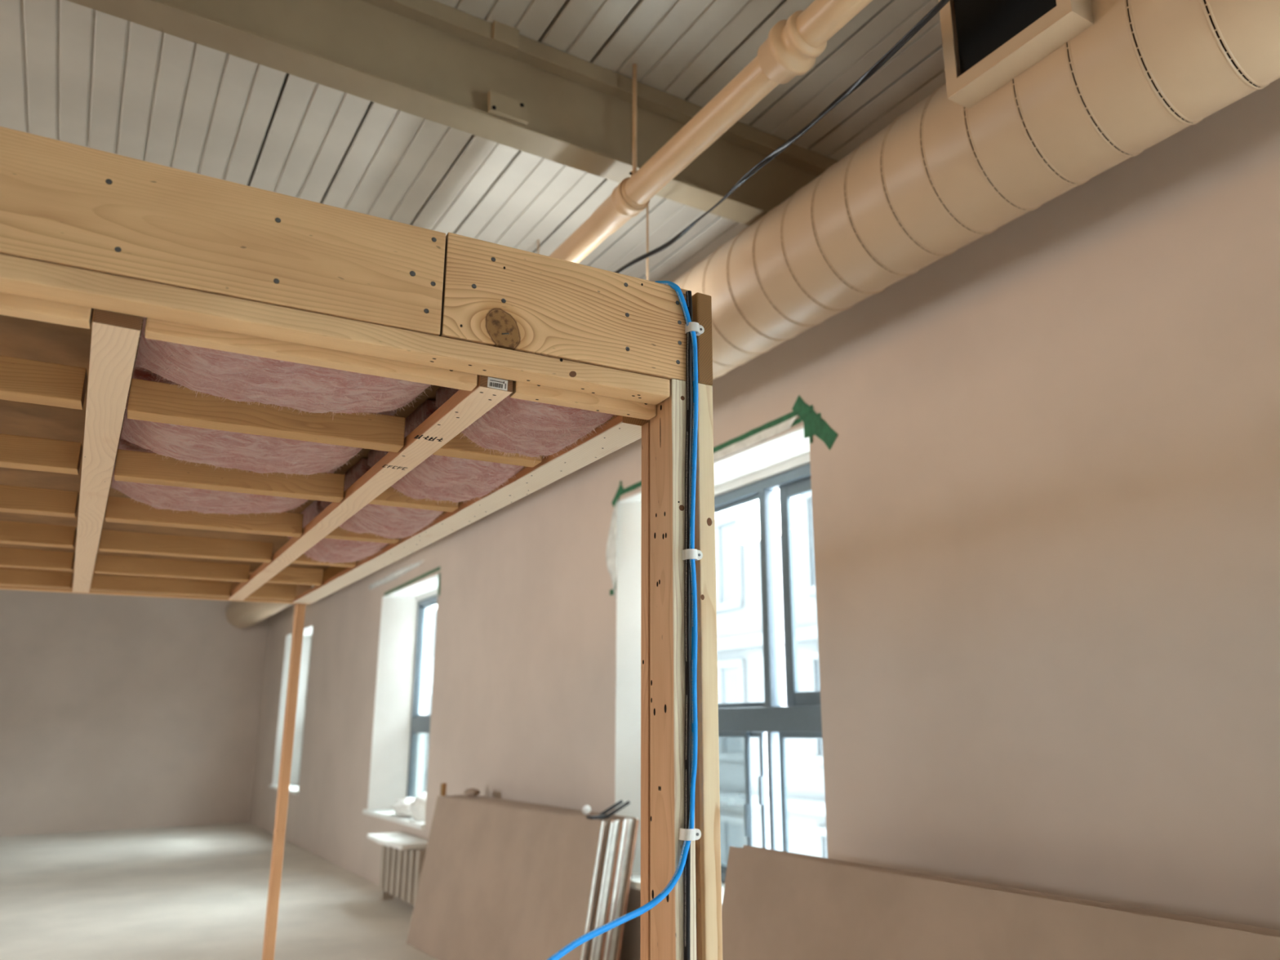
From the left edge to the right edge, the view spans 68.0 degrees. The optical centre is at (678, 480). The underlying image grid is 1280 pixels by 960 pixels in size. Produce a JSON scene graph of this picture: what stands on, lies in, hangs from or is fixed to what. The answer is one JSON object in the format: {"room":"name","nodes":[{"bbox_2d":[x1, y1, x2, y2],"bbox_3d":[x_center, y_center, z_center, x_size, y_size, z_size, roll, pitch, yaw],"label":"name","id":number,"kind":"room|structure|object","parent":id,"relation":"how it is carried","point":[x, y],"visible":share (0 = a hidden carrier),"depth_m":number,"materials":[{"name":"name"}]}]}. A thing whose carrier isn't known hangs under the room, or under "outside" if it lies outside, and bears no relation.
{"room":"construction site","nodes":[
{"label":"construction site","id":0,"kind":"room"},
{"bbox_2d":[0,589,269,835],"bbox_3d":[-10.396,2.961,13.403,8.336,4.006,0.300,9,-17,-31],"label":"wall","id":1,"kind":"structure","parent":0,"point":[117,712],"depth_m":14.37,"materials":[{"name":"paint"}]},
{"bbox_2d":[0,822,437,959],"bbox_3d":[-3.263,2.164,2.190,9.116,0.150,26.600,9,-17,-31],"label":"floor","id":2,"kind":"structure","parent":0,"point":[198,891],"depth_m":8.18,"materials":[{"name":"concrete"}]},
{"bbox_2d":[0,126,722,959],"bbox_3d":[-1.685,0.987,2.477,2.131,2.249,3.400,7,-16,-28],"label":"frame","id":3,"kind":"object","parent":2,"relation":"on","point":[95,244],"visible":0.97,"depth_m":1.65,"materials":[{"name":"brown wood"}]},
{"bbox_2d":[111,433,337,519],"bbox_3d":[-1.235,0.027,2.549,0.532,0.133,0.512,7,-16,-28],"label":"insulation batt","id":4,"kind":"object","parent":3,"relation":"in","point":[158,496],"visible":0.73,"depth_m":2.50,"materials":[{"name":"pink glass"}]},
{"bbox_2d":[120,359,397,478],"bbox_3d":[-0.949,-0.091,2.107,0.546,0.130,0.513,7,-16,-28],"label":"insulation batt","id":5,"kind":"object","parent":3,"relation":"in","point":[260,454],"visible":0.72,"depth_m":2.05,"materials":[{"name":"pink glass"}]},
{"bbox_2d":[134,317,433,415],"bbox_3d":[-0.681,-0.199,1.704,0.533,0.125,0.423,7,-16,-28],"label":"insulation batt","id":6,"kind":"object","parent":3,"relation":"in","point":[233,376],"visible":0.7,"depth_m":1.66,"materials":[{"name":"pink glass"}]},
{"bbox_2d":[287,500,390,564],"bbox_3d":[-1.121,0.203,3.186,0.340,0.158,0.511,7,-16,-28],"label":"insulation batt","id":7,"kind":"object","parent":3,"relation":"in","point":[330,550],"visible":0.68,"depth_m":3.08,"materials":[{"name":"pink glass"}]},
{"bbox_2d":[319,457,443,540],"bbox_3d":[-0.835,0.090,2.737,0.333,0.169,0.511,7,-16,-28],"label":"insulation batt","id":8,"kind":"object","parent":3,"relation":"in","point":[384,521],"visible":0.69,"depth_m":2.63,"materials":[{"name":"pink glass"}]},
{"bbox_2d":[365,400,524,506],"bbox_3d":[-0.546,-0.030,2.300,0.334,0.157,0.513,7,-16,-28],"label":"insulation batt","id":9,"kind":"object","parent":3,"relation":"in","point":[437,477],"visible":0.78,"depth_m":2.20,"materials":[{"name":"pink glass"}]},
{"bbox_2d":[432,386,616,462],"bbox_3d":[-0.287,-0.132,1.897,0.343,0.164,0.424,7,-16,-28],"label":"insulation batt","id":10,"kind":"object","parent":3,"relation":"in","point":[531,428],"visible":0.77,"depth_m":1.83,"materials":[{"name":"pink glass"}]},
{"bbox_2d":[546,280,697,959],"bbox_3d":[-0.179,0.669,1.345,0.579,2.257,0.062,13,-20,-43],"label":"cable","id":11,"kind":"object","parent":3,"relation":"attached to","point":[606,927],"visible":0.99,"depth_m":1.61,"materials":[{"name":"blue plastic"}]},
{"bbox_2d":[683,290,693,959],"bbox_3d":[0.021,0.723,1.513,0.030,2.232,0.013,9,-17,-31],"label":"coaxial cable","id":12,"kind":"object","parent":3,"relation":"attached to","point":[686,917],"visible":1,"depth_m":1.62,"materials":[{"name":"plastic"}]},
{"bbox_2d":[679,827,701,840],"bbox_3d":[0.021,0.578,1.545,0.035,0.019,0.020,7,-16,-28],"label":"clip","id":13,"kind":"object","parent":3,"relation":"attached to","point":[686,834],"visible":1,"depth_m":1.54,"materials":[{"name":"white plastic"}]},
{"bbox_2d":[682,548,702,560],"bbox_3d":[0.027,0.132,1.665,0.035,0.018,0.020,6,-15,-29],"label":"clip","id":14,"kind":"object","parent":3,"relation":"attached to","point":[689,553],"visible":1,"depth_m":1.66,"materials":[{"name":"white plastic"}]},
{"bbox_2d":[684,321,704,335],"bbox_3d":[0.032,-0.284,1.777,0.035,0.018,0.020,6,-16,-29],"label":"clip","id":15,"kind":"object","parent":3,"relation":"attached to","point":[693,326],"visible":1,"depth_m":1.77,"materials":[{"name":"white plastic"}]},
{"bbox_2d":[378,844,426,906],"bbox_3d":[-2.259,3.275,7.847,0.140,0.500,1.045,9,-17,-31],"label":"radiator","id":16,"kind":"object","parent":2,"relation":"on","point":[400,873],"visible":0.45,"depth_m":7.77,"materials":[{"name":"metal"}]},
{"bbox_2d":[367,831,428,849],"bbox_3d":[-2.355,3.038,7.984,0.340,0.030,1.030,9,-17,-31],"label":"shelf","id":17,"kind":"object","parent":16,"relation":"on","point":[398,840],"visible":0.88,"depth_m":7.87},
{"bbox_2d":[406,795,604,959],"bbox_3d":[-1.130,2.489,5.747,0.184,0.960,2.350,9,-17,-34],"label":"sheet","id":18,"kind":"object","parent":2,"relation":"on","point":[497,882],"visible":1,"depth_m":5.64,"materials":[{"name":"paper"}]},
{"bbox_2d":[444,795,613,953],"bbox_3d":[-1.087,2.502,5.799,0.184,0.959,2.359,9,-17,-34],"label":"sheet","id":19,"kind":"object","parent":2,"relation":"on","point":[464,798],"visible":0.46,"depth_m":5.77,"materials":[{"name":"paper"}]},
{"bbox_2d":[453,795,619,959],"bbox_3d":[-1.043,2.502,5.795,0.184,0.958,2.309,9,-17,-34],"label":"sheet","id":20,"kind":"object","parent":2,"relation":"on","point":[617,820],"visible":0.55,"depth_m":4.97,"materials":[{"name":"paper"}]},
{"bbox_2d":[582,804,591,814],"bbox_3d":[-0.518,1.859,5.340,0.050,0.052,0.052,9,-17,-31],"label":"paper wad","id":21,"kind":"object","parent":20,"relation":"on","point":[586,810],"visible":1,"depth_m":5.32,"materials":[{"name":"white paper"}]},
{"bbox_2d":[453,795,626,959],"bbox_3d":[-1.024,2.509,5.825,0.184,0.958,2.374,9,-17,-34],"label":"sheet","id":22,"kind":"object","parent":2,"relation":"on","point":[605,953],"visible":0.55,"depth_m":4.98,"materials":[{"name":"paper"}]},
{"bbox_2d":[458,795,626,959],"bbox_3d":[-1.005,2.508,5.826,0.184,0.960,2.314,9,-17,-34],"label":"sheet","id":23,"kind":"object","parent":2,"relation":"on","point":[459,795],"visible":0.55,"depth_m":5.14,"materials":[{"name":"paper"}]},
{"bbox_2d":[462,787,479,796],"bbox_3d":[-1.472,2.228,6.756,0.108,0.060,0.197,9,-17,-31],"label":"rag","id":24,"kind":"object","parent":23,"relation":"on","point":[471,792],"visible":1,"depth_m":6.70,"materials":[{"name":"fabric"}]},
{"bbox_2d":[463,795,628,959],"bbox_3d":[-0.996,2.513,5.841,0.184,0.958,2.308,9,-17,-34],"label":"sheet","id":25,"kind":"object","parent":2,"relation":"on","point":[464,795],"visible":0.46,"depth_m":4.99,"materials":[{"name":"paper"}]},
{"bbox_2d":[464,795,631,959],"bbox_3d":[-0.995,2.520,5.868,0.184,0.957,2.344,9,-17,-34],"label":"sheet","id":26,"kind":"object","parent":2,"relation":"on","point":[629,820],"visible":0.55,"depth_m":5.01,"materials":[{"name":"paper"}]},
{"bbox_2d":[475,795,638,819],"bbox_3d":[-0.954,2.527,5.896,0.184,0.957,2.345,9,-17,-34],"label":"sheet","id":27,"kind":"object","parent":2,"relation":"on","point":[476,796],"visible":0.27,"depth_m":5.89,"materials":[{"name":"paper"}]},
{"bbox_2d":[477,796,639,959],"bbox_3d":[-0.960,2.524,5.874,0.183,0.953,2.380,9,-17,-34],"label":"sheet","id":28,"kind":"object","parent":2,"relation":"on","point":[635,824],"visible":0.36,"depth_m":4.99,"materials":[{"name":"paper"}]},
{"bbox_2d":[583,822,605,959],"bbox_3d":[-1.125,2.498,5.766,0.183,0.952,2.351,9,-17,-34],"label":"sheet","id":29,"kind":"object","parent":2,"relation":"on","point":[604,822],"visible":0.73,"depth_m":4.89,"materials":[{"name":"paper"}]},
{"bbox_2d":[584,821,607,959],"bbox_3d":[-1.115,2.502,5.781,0.182,0.951,2.337,9,-17,-34],"label":"sheet","id":30,"kind":"object","parent":2,"relation":"on","point":[604,821],"visible":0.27,"depth_m":4.91,"materials":[{"name":"paper"}]},
{"bbox_2d":[586,821,613,959],"bbox_3d":[-1.086,2.499,5.768,0.182,0.950,2.359,9,-17,-34],"label":"sheet","id":31,"kind":"object","parent":2,"relation":"on","point":[603,865],"visible":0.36,"depth_m":4.89,"materials":[{"name":"paper"}]},
{"bbox_2d":[592,820,617,959],"bbox_3d":[-1.060,2.502,5.789,0.183,0.954,2.328,9,-17,-34],"label":"sheet","id":32,"kind":"object","parent":2,"relation":"on","point":[597,943],"visible":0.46,"depth_m":4.92,"materials":[{"name":"paper"}]},
{"bbox_2d":[586,799,630,819],"bbox_3d":[-0.384,1.785,5.136,0.229,0.088,0.091,6,-16,-23],"label":"tool","id":33,"kind":"object","parent":32,"relation":"on","point":[602,815],"visible":1,"depth_m":5.12,"materials":[{"name":"black metal"}]},
{"bbox_2d":[599,820,622,959],"bbox_3d":[-1.042,2.511,5.820,0.183,0.952,2.376,9,-17,-34],"label":"sheet","id":34,"kind":"object","parent":2,"relation":"on","point":[620,823],"visible":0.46,"depth_m":4.93,"materials":[{"name":"paper"}]},
{"bbox_2d":[610,819,633,959],"bbox_3d":[-0.976,2.522,5.868,0.183,0.953,2.324,9,-17,-34],"label":"sheet","id":35,"kind":"object","parent":2,"relation":"on","point":[632,820],"visible":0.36,"depth_m":5.00,"materials":[{"name":"paper"}]},
{"bbox_2d":[721,846,1279,959],"bbox_3d":[0.949,1.652,2.560,0.210,0.960,2.881,9,-17,-33],"label":"sheet","id":36,"kind":"object","parent":2,"relation":"on","point":[775,907],"visible":1,"depth_m":3.02,"materials":[{"name":"paper"}]},
{"bbox_2d":[721,845,1279,937],"bbox_3d":[0.955,1.658,2.579,0.210,0.959,2.912,9,-17,-33],"label":"sheet","id":37,"kind":"object","parent":2,"relation":"on","point":[730,846],"visible":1,"depth_m":2.84,"materials":[{"name":"paper"}]},
{"bbox_2d":[740,847,1279,936],"bbox_3d":[0.978,1.657,2.575,0.209,0.957,2.839,9,-17,-33],"label":"sheet","id":38,"kind":"object","parent":2,"relation":"on","point":[740,847],"visible":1,"depth_m":2.73,"materials":[{"name":"paper"}]},
{"bbox_2d":[743,846,1279,935],"bbox_3d":[1.002,1.664,2.597,0.209,0.955,2.871,9,-17,-33],"label":"sheet","id":39,"kind":"object","parent":2,"relation":"on","point":[1218,924],"visible":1,"depth_m":2.76,"materials":[{"name":"paper"}]},
{"bbox_2d":[743,844,1279,933],"bbox_3d":[1.013,1.665,2.611,0.210,0.959,2.905,9,-17,-33],"label":"sheet","id":40,"kind":"object","parent":2,"relation":"on","point":[744,846],"visible":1,"depth_m":2.78,"materials":[{"name":"paper"}]},
{"bbox_2d":[440,782,446,795],"bbox_3d":[-1.698,2.235,6.841,0.028,0.086,0.046,9,-17,-31],"label":"wood offcut","id":41,"kind":"object","parent":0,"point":[443,785],"visible":1,"depth_m":6.83,"materials":[{"name":"brown wood"}]},
{"bbox_2d":[0,0,946,282],"bbox_3d":[-3.296,-1.827,3.216,9.116,0.200,26.600,9,-17,-31],"label":"ceiling","id":42,"kind":"structure","parent":0,"point":[72,73],"depth_m":3.95,"materials":[{"name":"paint"}]},
{"bbox_2d":[66,0,838,226],"bbox_3d":[-2.777,-1.788,2.192,8.336,0.400,0.161,9,-17,-31],"label":"steel beam","id":43,"kind":"structure","parent":42,"relation":"attached to","point":[433,60],"depth_m":3.44,"materials":[{"name":"metal"}]},
{"bbox_2d":[226,0,1279,628],"bbox_3d":[-0.234,-0.667,4.918,0.585,0.625,25.960,9,-17,-31],"label":"duct","id":44,"kind":"object","parent":43,"relation":"hanging from","point":[1038,100],"visible":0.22,"depth_m":2.83,"materials":[{"name":"metal"}]},
{"bbox_2d":[953,0,1056,75],"bbox_3d":[0.924,-1.367,2.689,0.004,0.330,0.340,9,-17,-31],"label":"register","id":45,"kind":"object","parent":44,"relation":"attached to","point":[983,26],"depth_m":2.72,"materials":[{"name":"black metal"}]},
{"bbox_2d":[537,240,539,253],"bbox_3d":[-0.707,-1.212,4.960,0.060,0.078,0.022,9,-17,-31],"label":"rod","id":46,"kind":"object","parent":42,"relation":"hanging from","point":[538,243],"depth_m":5.02,"materials":[{"name":"white metal"}]},
{"bbox_2d":[646,204,648,253],"bbox_3d":[-0.102,-1.034,3.935,0.060,0.213,0.013,9,-17,-31],"label":"rod","id":47,"kind":"object","parent":42,"relation":"hanging from","point":[647,241],"depth_m":3.98,"materials":[{"name":"white metal"}]},
{"bbox_2d":[646,257,648,280],"bbox_3d":[-0.100,-0.858,3.890,0.060,0.104,0.013,9,-17,-31],"label":"rod","id":48,"kind":"object","parent":42,"relation":"hanging from","point":[647,259],"depth_m":3.94,"materials":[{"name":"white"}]},
{"bbox_2d":[549,0,872,263],"bbox_3d":[-1.362,-0.837,5.448,0.162,0.655,15.200,9,-17,-31],"label":"drain pipe","id":49,"kind":"object","parent":42,"relation":"hanging from","point":[792,47],"visible":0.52,"depth_m":3.05,"materials":[{"name":"paint"}]},
{"bbox_2d":[613,0,950,273],"bbox_3d":[0.054,-1.004,3.237,0.072,0.255,4.402,8,-17,-31],"label":"cable","id":50,"kind":"object","parent":49,"relation":"hanging from","point":[942,3],"visible":0.82,"depth_m":2.73,"materials":[{"name":"black rubber"}]},
{"bbox_2d":[248,78,1279,959],"bbox_3d":[0.367,0.680,4.958,0.480,4.046,26.600,9,-17,-31],"label":"wall","id":51,"kind":"structure","parent":0,"point":[1045,497],"depth_m":3.31,"materials":[{"name":"paint"}]},
{"bbox_2d":[268,625,312,795],"bbox_3d":[-5.236,3.232,13.395,0.520,2.194,1.878,9,-17,-31],"label":"window","id":52,"kind":"structure","parent":51,"relation":"in","point":[307,635],"depth_m":13.99,"materials":[{"name":"glass"}]},
{"bbox_2d":[368,560,423,590],"bbox_3d":[-2.926,0.983,9.749,0.012,0.080,1.949,9,-17,-31],"label":"plastic film","id":53,"kind":"object","parent":51,"relation":"attached to","point":[393,575],"visible":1,"depth_m":9.74,"materials":[{"name":"white"}]},
{"bbox_2d":[362,573,438,829],"bbox_3d":[-2.466,2.123,9.168,0.520,2.194,1.878,9,-17,-31],"label":"window","id":54,"kind":"structure","parent":51,"relation":"in","point":[399,759],"depth_m":9.71,"materials":[{"name":"white paint"}]},
{"bbox_2d":[391,797,414,817],"bbox_3d":[-2.487,3.040,8.815,0.320,0.158,0.622,9,-17,-31],"label":"plastic bundle","id":55,"kind":"object","parent":54,"relation":"on","point":[402,807],"visible":0.57,"depth_m":8.67,"materials":[{"name":"white plastic"}]},
{"bbox_2d":[409,791,426,821],"bbox_3d":[-2.237,2.892,8.406,0.269,0.239,0.273,9,-17,-31],"label":"plastic bundle","id":56,"kind":"object","parent":54,"relation":"on","point":[417,809],"visible":0.37,"depth_m":8.31,"materials":[{"name":"white plastic"}]},
{"bbox_2d":[384,565,440,595],"bbox_3d":[-2.627,1.001,9.277,0.001,0.066,1.779,9,-17,-31],"label":"tape","id":57,"kind":"object","parent":51,"relation":"attached to","point":[438,567],"visible":1,"depth_m":9.18,"materials":[{"name":"plastic"}]},
{"bbox_2d":[437,572,440,595],"bbox_3d":[-2.152,0.937,8.520,0.001,0.209,0.073,9,-17,-31],"label":"tape","id":58,"kind":"object","parent":51,"relation":"attached to","point":[438,594],"visible":1,"depth_m":8.52,"materials":[{"name":"plastic"}]},
{"bbox_2d":[605,499,617,599],"bbox_3d":[-0.411,0.429,5.800,0.011,0.627,0.160,9,-17,-31],"label":"plastic film","id":59,"kind":"object","parent":51,"relation":"attached to","point":[611,545],"visible":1,"depth_m":5.79,"materials":[{"name":"white"}]},
{"bbox_2d":[609,588,613,595],"bbox_3d":[-0.401,0.678,5.738,0.001,0.038,0.063,9,-17,-31],"label":"tape","id":60,"kind":"object","parent":51,"relation":"attached to","point":[611,592],"visible":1,"depth_m":5.74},
{"bbox_2d":[611,484,623,507],"bbox_3d":[-0.377,0.099,5.842,0.001,0.146,0.152,9,-17,-31],"label":"tape","id":61,"kind":"object","parent":51,"relation":"attached to","point":[617,495],"visible":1,"depth_m":5.85,"materials":[{"name":"green plastic"}]},
{"bbox_2d":[617,480,622,493],"bbox_3d":[-0.359,0.041,5.825,0.001,0.077,0.046,9,-17,-31],"label":"tape","id":62,"kind":"object","parent":51,"relation":"attached to","point":[620,482],"visible":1,"depth_m":5.82,"materials":[{"name":"plastic"}]},
{"bbox_2d":[620,411,797,495],"bbox_3d":[0.101,-0.118,5.121,0.001,0.068,1.733,9,-17,-31],"label":"tape","id":63,"kind":"object","parent":51,"relation":"attached to","point":[769,424],"visible":0.52,"depth_m":4.75,"materials":[{"name":"green plastic"}]},
{"bbox_2d":[614,425,827,903],"bbox_3d":[0.305,1.013,4.941,0.520,2.194,1.878,9,-17,-31],"label":"window","id":64,"kind":"structure","parent":51,"relation":"in","point":[746,480],"depth_m":5.00,"materials":[{"name":"white glass"}]},
{"bbox_2d":[713,414,798,461],"bbox_3d":[0.172,-0.121,4.987,0.012,0.060,1.436,9,-17,-31],"label":"plastic film","id":65,"kind":"object","parent":51,"relation":"attached to","point":[778,428],"visible":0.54,"depth_m":4.67,"materials":[{"name":"white"}]},
{"bbox_2d":[760,417,801,441],"bbox_3d":[0.487,-0.240,4.520,0.001,0.038,0.309,9,-17,-31],"label":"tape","id":66,"kind":"object","parent":51,"relation":"attached to","point":[799,420],"visible":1,"depth_m":4.42,"materials":[{"name":"plastic"}]},
{"bbox_2d":[804,404,813,415],"bbox_3d":[0.601,-0.321,4.354,0.001,0.043,0.062,9,-17,-31],"label":"tape","id":67,"kind":"object","parent":51,"relation":"attached to","point":[810,408],"visible":1,"depth_m":4.35,"materials":[{"name":"green plastic"}]},
{"bbox_2d":[808,426,813,443],"bbox_3d":[0.603,-0.206,4.322,0.001,0.081,0.024,9,-17,-31],"label":"tape","id":68,"kind":"object","parent":51,"relation":"attached to","point":[810,427],"visible":1,"depth_m":4.32,"materials":[{"name":"plastic"}]},
{"bbox_2d":[803,413,822,438],"bbox_3d":[0.611,-0.247,4.321,0.001,0.095,0.120,9,-17,-31],"label":"tape","id":69,"kind":"object","parent":51,"relation":"attached to","point":[815,421],"visible":1,"depth_m":4.32,"materials":[{"name":"green plastic"}]},
{"bbox_2d":[791,395,838,450],"bbox_3d":[0.618,-0.266,4.316,0.001,0.318,0.309,9,-17,-31],"label":"tape","id":70,"kind":"object","parent":51,"relation":"attached to","point":[828,435],"visible":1,"depth_m":4.27,"materials":[{"name":"green plastic"}]},
{"label":"outside","id":71,"kind":"structure","parent":0,"visible":0},
{"bbox_2d":[764,534,786,848],"bbox_3d":[6.469,7.532,18.176,6.250,15.260,60.000,9,-17,-31],"label":"building","id":72,"kind":"structure","parent":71,"point":[778,548],"depth_m":20.48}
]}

